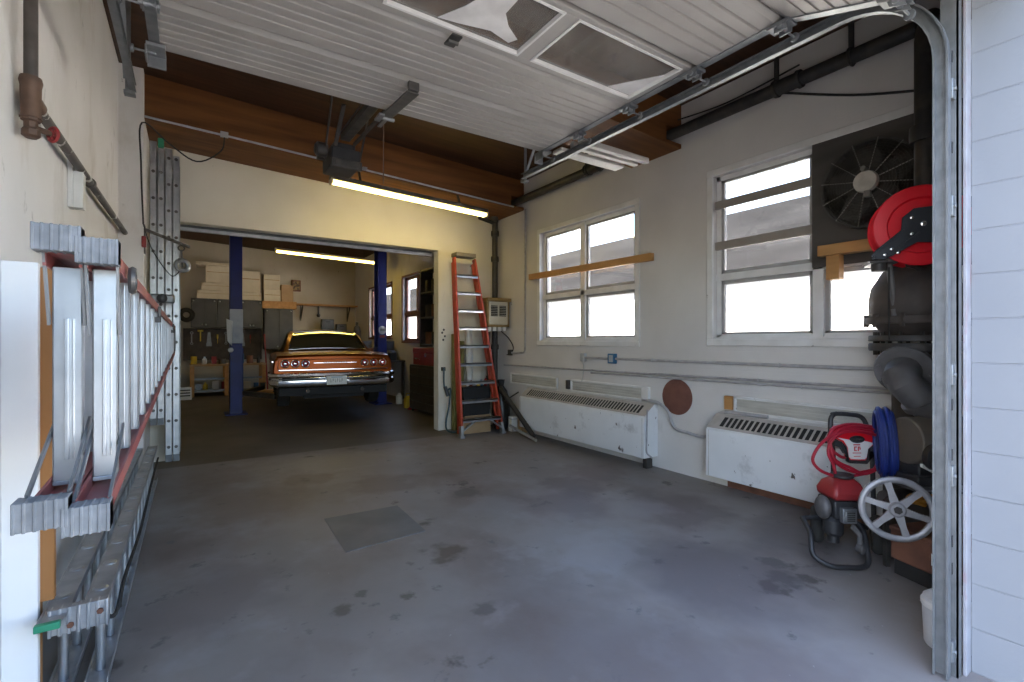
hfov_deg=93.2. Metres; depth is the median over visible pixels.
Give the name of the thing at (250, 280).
storage box
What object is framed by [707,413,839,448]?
grille
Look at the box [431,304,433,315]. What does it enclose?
tin
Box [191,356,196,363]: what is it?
tin
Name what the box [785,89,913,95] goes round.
cable
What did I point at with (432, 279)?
tin
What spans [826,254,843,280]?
block
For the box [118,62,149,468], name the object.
trim
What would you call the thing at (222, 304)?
upper cabinet
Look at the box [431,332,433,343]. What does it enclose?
tin
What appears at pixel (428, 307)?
tin
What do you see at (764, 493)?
baseboard
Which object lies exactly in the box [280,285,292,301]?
storage box
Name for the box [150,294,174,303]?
lock
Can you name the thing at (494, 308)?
grille
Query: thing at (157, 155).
ladder
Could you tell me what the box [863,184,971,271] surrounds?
hose reel
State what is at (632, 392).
louver
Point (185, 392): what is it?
crate
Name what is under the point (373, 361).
tail light
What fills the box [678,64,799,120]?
pipe
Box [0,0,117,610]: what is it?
wall
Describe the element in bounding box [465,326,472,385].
tube
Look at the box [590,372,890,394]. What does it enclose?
conduit
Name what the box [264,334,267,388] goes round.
bar
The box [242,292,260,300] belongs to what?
storage box
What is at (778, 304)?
building
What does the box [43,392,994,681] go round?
floor
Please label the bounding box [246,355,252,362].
tin
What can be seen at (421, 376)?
tool chest
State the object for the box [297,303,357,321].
wall shelf
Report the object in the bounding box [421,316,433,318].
shelf
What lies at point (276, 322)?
upper cabinet
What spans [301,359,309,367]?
tail light
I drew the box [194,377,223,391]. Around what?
shelf
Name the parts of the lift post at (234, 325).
lock lever, plate, plate, arm, arm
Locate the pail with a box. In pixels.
[920,588,971,657]
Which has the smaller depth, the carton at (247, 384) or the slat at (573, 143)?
the slat at (573, 143)
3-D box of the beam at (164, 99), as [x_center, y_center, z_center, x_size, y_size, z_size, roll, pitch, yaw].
[-2.221,-2.552,6.961,5.260,0.751,0.820,0,0,-34]
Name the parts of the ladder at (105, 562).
rail, rail, rail, rail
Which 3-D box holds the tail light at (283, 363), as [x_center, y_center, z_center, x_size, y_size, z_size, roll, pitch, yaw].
[-3.791,0.383,8.086,0.139,0.139,0.024,0,0,-27]
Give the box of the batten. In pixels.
[529,253,653,279]
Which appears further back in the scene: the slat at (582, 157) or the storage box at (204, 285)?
the storage box at (204, 285)
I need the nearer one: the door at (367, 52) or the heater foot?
the door at (367, 52)
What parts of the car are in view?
window trim, tail panel, licence plate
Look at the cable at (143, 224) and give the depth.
5.34 m
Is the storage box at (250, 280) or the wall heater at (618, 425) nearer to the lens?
the wall heater at (618, 425)
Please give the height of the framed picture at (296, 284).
0.360 m
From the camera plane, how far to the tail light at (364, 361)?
8.67 m
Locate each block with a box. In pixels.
[67,159,85,210]
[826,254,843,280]
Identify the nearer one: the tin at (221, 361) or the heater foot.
the heater foot
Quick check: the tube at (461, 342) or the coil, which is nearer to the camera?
the tube at (461, 342)
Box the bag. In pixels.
[492,379,509,429]
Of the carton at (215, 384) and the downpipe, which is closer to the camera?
the downpipe
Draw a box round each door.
[117,0,915,164]
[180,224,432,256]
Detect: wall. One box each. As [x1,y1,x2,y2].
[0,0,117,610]
[150,146,492,461]
[180,238,354,392]
[355,0,971,533]
[972,0,1023,681]
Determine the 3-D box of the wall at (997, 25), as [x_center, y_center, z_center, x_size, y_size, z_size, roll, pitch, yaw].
[2.067,-0.450,2.004,7.340,5.900,0.300,0,0,-34]
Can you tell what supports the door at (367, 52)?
attached to the door track at (120, 13)
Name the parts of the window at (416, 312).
sash, sash, frame, sash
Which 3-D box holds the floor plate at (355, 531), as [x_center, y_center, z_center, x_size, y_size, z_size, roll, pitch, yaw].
[-1.117,1.498,3.925,0.650,0.004,0.760,0,0,-34]
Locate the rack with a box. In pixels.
[420,267,433,346]
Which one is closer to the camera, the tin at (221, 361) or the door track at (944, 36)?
the door track at (944, 36)
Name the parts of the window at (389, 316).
sash, sash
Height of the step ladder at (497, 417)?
2.965 m
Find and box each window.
[368,281,391,338]
[401,268,427,342]
[537,198,639,346]
[707,85,971,347]
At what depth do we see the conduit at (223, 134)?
6.01 m
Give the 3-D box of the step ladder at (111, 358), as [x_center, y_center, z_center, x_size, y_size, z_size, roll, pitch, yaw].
[-2.263,0.069,3.037,0.179,0.649,4.977,0,0,-34]
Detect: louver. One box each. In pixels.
[510,373,557,388]
[566,379,649,400]
[724,396,873,425]
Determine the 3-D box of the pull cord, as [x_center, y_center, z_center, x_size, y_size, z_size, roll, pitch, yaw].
[-0.997,-1.485,3.754,0.009,0.530,0.010,0,0,-34]
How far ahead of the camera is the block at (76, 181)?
3.01 m
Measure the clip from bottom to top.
0.120 m
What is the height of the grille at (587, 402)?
0.131 m
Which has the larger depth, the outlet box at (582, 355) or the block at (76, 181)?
the outlet box at (582, 355)
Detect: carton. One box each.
[196,384,200,389]
[211,356,216,363]
[212,381,218,388]
[244,381,250,387]
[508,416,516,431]
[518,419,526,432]
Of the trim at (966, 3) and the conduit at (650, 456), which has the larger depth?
the conduit at (650, 456)
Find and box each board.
[0,260,39,681]
[40,267,55,681]
[183,328,261,359]
[257,389,273,393]
[715,177,811,209]
[715,225,811,250]
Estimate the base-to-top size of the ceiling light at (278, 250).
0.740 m
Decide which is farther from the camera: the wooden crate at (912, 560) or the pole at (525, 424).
the pole at (525, 424)
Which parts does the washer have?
frame, control panel, handle frame, black trim, white panel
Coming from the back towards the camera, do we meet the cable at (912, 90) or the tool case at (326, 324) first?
the tool case at (326, 324)
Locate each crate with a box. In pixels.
[180,387,191,399]
[462,385,489,417]
[889,521,962,588]
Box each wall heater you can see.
[520,387,657,458]
[706,413,882,516]
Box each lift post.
[224,236,275,415]
[369,251,391,404]
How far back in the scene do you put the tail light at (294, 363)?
8.15 m
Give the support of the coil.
hanging from the wall at (326, 281)
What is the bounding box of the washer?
[800,411,882,570]
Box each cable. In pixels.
[139,122,224,223]
[143,224,178,276]
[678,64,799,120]
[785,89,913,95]
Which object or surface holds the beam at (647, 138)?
attached to the wall at (671, 189)
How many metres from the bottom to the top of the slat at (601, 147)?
0.058 m
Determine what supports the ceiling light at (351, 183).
hanging from the ceiling
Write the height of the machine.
3.859 m
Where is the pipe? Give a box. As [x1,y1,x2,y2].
[18,0,127,234]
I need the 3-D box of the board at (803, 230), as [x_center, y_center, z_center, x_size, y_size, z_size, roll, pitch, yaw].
[2.437,-1.000,4.725,0.030,0.085,0.990,0,0,-34]
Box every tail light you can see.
[280,360,289,367]
[291,360,299,367]
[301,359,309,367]
[361,358,368,365]
[370,358,377,365]
[379,358,385,365]
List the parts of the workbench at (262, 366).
leg, leg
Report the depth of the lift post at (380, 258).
11.60 m
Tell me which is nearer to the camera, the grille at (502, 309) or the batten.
the batten
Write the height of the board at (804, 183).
0.085 m
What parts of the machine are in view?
lever, stem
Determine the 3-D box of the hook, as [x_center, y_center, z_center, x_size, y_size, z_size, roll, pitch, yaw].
[-1.801,-0.136,2.466,0.020,0.076,0.080,0,0,-34]
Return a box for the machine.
[858,8,971,557]
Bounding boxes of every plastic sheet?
[438,0,517,42]
[608,75,663,94]
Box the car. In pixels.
[267,329,393,405]
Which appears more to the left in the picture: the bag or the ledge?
the bag
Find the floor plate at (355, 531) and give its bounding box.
[324,506,425,551]
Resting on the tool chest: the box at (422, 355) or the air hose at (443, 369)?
the box at (422, 355)
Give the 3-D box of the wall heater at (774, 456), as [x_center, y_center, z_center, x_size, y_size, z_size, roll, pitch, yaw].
[2.515,1.058,4.351,0.243,0.623,1.580,0,0,-34]
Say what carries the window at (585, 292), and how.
in the wall at (671, 189)
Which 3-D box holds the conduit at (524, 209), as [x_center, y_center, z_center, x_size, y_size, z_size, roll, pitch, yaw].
[0.111,-0.982,8.159,0.032,2.395,0.416,0,0,-34]
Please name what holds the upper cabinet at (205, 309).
attached to the wall at (326, 281)
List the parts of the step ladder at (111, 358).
rail, rail, rail, rail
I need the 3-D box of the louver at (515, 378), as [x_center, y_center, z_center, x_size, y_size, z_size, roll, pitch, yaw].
[0.330,0.640,7.845,0.030,0.180,1.280,0,0,-34]
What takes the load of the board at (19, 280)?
on the floor
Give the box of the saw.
[206,332,211,345]
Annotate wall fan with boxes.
[820,136,913,228]
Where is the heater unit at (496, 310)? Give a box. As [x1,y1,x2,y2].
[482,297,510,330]
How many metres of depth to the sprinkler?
4.35 m
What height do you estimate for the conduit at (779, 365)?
0.048 m
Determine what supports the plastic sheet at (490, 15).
on the door at (367, 52)
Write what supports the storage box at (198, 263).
on the storage box at (213, 274)
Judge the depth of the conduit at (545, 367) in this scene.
4.95 m
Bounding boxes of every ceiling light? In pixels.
[274,247,373,263]
[329,172,487,217]
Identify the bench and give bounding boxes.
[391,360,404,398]
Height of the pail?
0.260 m
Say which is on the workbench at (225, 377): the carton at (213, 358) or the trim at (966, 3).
the carton at (213, 358)
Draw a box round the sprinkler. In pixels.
[490,20,917,221]
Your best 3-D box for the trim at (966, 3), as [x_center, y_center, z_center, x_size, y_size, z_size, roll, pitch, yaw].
[2.054,-0.050,2.184,0.067,3.100,0.014,0,0,-34]
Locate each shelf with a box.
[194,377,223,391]
[243,376,261,389]
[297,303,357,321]
[421,267,433,272]
[421,290,433,294]
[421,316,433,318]
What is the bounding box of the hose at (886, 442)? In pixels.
[872,406,898,477]
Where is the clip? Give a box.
[141,236,145,247]
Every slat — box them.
[553,147,624,170]
[570,141,637,166]
[578,138,648,164]
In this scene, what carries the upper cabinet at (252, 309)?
attached to the wall at (326, 281)
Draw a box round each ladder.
[10,221,175,538]
[33,445,158,681]
[150,138,164,425]
[165,148,179,461]
[451,252,505,438]
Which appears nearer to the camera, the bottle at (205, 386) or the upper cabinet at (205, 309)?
the bottle at (205, 386)
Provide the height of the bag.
0.840 m
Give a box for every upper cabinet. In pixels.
[191,298,216,327]
[217,299,228,327]
[242,300,261,328]
[263,308,292,348]
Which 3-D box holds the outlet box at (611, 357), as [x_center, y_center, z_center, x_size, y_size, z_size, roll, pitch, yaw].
[1.310,0.230,6.335,0.062,0.130,0.120,0,0,-34]
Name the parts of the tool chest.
drawer, drawer, drawer, drawer, drawer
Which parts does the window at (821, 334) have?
sash, sash, sill, frame, sash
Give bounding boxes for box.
[196,261,228,266]
[197,290,228,298]
[201,282,228,290]
[205,265,228,283]
[242,271,259,292]
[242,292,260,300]
[262,274,279,289]
[262,289,280,300]
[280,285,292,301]
[363,341,371,347]
[387,341,393,350]
[413,347,433,365]
[463,414,490,433]
[580,353,586,379]
[608,353,616,363]
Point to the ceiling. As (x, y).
(455, 145)
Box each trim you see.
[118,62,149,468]
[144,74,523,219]
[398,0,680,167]
[963,0,970,676]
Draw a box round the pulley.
[174,245,190,272]
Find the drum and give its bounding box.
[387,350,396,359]
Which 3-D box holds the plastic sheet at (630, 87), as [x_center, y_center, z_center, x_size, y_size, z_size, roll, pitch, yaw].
[0.816,-1.718,3.193,0.205,0.003,0.305,0,0,-34]
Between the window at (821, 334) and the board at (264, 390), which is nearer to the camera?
the window at (821, 334)
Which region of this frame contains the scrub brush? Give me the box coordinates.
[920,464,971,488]
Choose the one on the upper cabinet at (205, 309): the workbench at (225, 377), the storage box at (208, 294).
the storage box at (208, 294)
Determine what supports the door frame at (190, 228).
in the wall at (214, 193)
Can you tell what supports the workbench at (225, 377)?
on the floor
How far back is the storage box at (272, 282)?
14.59 m
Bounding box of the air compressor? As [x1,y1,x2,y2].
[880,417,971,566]
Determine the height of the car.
1.469 m
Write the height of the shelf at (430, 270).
0.030 m
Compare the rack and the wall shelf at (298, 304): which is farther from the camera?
the wall shelf at (298, 304)
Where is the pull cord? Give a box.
[383,125,383,183]
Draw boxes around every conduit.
[144,115,513,207]
[503,364,887,389]
[511,209,525,353]
[585,356,873,370]
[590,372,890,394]
[643,399,768,437]
[645,410,652,458]
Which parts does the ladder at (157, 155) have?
rail, rail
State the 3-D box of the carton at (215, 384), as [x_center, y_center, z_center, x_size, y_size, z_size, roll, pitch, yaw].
[-8.209,1.217,13.394,0.152,0.222,0.160,0,0,-34]
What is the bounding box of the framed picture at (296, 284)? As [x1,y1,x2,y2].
[292,280,300,291]
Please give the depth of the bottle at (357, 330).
15.36 m
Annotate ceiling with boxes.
[102,0,866,261]
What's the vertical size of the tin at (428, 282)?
0.270 m
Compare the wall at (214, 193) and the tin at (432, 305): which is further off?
the tin at (432, 305)
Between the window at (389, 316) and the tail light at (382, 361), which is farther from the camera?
the window at (389, 316)
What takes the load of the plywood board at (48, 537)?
on the floor
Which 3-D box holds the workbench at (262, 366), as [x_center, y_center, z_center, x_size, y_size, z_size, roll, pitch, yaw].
[-7.595,1.065,13.921,0.860,0.870,0.800,0,0,-34]
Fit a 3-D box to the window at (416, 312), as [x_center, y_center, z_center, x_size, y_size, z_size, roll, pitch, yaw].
[-2.361,-0.825,12.018,0.150,1.750,1.750,0,0,-34]
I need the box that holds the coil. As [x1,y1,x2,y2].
[180,308,194,321]
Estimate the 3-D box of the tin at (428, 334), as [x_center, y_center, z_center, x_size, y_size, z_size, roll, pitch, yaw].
[-1.809,-0.067,10.795,0.239,0.270,0.239,0,0,-34]
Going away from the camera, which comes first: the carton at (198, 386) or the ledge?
the ledge
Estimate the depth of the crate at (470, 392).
8.06 m
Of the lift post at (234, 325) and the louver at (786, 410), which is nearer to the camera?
the louver at (786, 410)
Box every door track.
[107,0,135,97]
[520,0,961,679]
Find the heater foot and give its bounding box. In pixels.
[643,458,651,468]
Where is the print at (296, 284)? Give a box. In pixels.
[293,281,299,289]
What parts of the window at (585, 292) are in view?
sash, sash, sill, sash, sash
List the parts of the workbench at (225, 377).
leg, leg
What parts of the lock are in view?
knob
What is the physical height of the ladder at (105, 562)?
0.398 m
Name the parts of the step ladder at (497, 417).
rail, rail, rail, rail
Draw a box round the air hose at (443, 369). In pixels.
[441,367,456,432]
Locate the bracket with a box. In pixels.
[144,224,189,254]
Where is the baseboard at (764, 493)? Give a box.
[728,481,971,552]
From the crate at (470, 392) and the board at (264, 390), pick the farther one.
the board at (264, 390)
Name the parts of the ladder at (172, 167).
rail, rail, rail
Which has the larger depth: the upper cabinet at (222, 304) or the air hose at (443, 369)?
the upper cabinet at (222, 304)
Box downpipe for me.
[478,216,498,407]
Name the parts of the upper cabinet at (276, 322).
door, door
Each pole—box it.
[498,386,535,437]
[509,425,536,441]
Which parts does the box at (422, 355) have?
lid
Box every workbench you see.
[189,363,228,396]
[243,362,265,389]
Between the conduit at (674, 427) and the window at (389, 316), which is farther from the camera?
the window at (389, 316)
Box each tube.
[451,334,456,429]
[460,341,463,380]
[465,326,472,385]
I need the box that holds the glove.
[906,493,931,506]
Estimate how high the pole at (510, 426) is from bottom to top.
0.159 m
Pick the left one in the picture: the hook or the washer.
the hook
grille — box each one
[491,305,497,315]
[499,306,505,316]
[520,387,653,415]
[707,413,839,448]
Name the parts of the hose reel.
mounting arm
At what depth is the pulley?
5.62 m
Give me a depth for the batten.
6.50 m
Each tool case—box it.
[321,319,333,329]
[335,324,346,330]
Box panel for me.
[812,98,962,267]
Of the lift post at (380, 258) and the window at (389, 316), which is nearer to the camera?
the lift post at (380, 258)
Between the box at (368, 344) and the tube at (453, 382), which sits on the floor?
the tube at (453, 382)
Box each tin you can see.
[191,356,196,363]
[219,359,225,363]
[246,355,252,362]
[426,280,430,291]
[426,305,430,316]
[426,332,431,343]
[431,278,433,290]
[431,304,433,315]
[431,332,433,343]
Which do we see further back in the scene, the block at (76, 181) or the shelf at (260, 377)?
the shelf at (260, 377)
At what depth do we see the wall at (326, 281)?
15.09 m
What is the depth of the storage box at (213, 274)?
13.78 m
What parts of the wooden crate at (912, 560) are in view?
lid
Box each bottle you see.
[202,357,206,363]
[203,382,207,389]
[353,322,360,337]
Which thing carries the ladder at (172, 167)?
on the floor
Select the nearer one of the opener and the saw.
the opener
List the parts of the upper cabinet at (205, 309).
door, door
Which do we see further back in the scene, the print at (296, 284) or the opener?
the print at (296, 284)
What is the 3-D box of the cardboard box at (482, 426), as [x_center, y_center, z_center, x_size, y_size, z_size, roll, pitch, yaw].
[-0.595,1.352,7.929,0.520,0.296,0.160,0,0,-34]
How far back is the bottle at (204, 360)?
13.12 m
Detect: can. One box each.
[396,393,401,403]
[404,393,409,407]
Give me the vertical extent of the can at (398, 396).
0.260 m
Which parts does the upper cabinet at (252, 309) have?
door, door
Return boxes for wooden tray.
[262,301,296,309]
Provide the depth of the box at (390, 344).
12.82 m
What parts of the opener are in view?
motor, rail, chain, door arm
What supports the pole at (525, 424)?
on the floor
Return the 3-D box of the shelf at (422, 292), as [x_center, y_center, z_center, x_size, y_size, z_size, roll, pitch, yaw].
[-1.643,-1.065,10.545,0.300,0.030,1.060,0,0,-33]
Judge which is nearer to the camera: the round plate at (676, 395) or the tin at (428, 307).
the round plate at (676, 395)
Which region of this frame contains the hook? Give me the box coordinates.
[155,306,160,321]
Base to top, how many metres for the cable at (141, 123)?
1.132 m
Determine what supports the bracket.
attached to the wall at (78, 60)
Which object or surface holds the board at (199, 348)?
attached to the wall at (326, 281)
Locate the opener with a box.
[314,80,418,178]
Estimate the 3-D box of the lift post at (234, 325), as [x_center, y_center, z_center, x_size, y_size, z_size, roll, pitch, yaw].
[-5.495,-0.510,10.123,0.890,4.020,2.390,0,0,-34]
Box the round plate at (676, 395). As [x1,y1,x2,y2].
[662,379,692,414]
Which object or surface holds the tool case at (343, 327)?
on the countertop
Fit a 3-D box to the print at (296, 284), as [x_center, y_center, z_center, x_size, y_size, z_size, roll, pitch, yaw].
[-6.834,-1.750,15.334,0.190,0.280,0.007,0,0,-33]
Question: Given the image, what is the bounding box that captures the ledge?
[817,239,872,257]
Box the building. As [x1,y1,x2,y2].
[387,195,882,337]
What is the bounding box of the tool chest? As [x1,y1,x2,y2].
[410,364,433,414]
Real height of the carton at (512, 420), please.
0.240 m
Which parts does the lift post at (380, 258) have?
plate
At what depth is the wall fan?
3.89 m
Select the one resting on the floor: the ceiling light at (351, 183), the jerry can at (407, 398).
the jerry can at (407, 398)
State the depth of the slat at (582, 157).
4.59 m
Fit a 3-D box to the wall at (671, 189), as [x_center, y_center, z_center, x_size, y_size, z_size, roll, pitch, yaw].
[-0.888,-0.675,9.893,0.200,4.350,16.120,0,0,-34]
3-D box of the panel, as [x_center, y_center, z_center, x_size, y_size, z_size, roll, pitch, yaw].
[2.967,-1.202,3.869,0.019,1.105,1.058,0,0,-34]

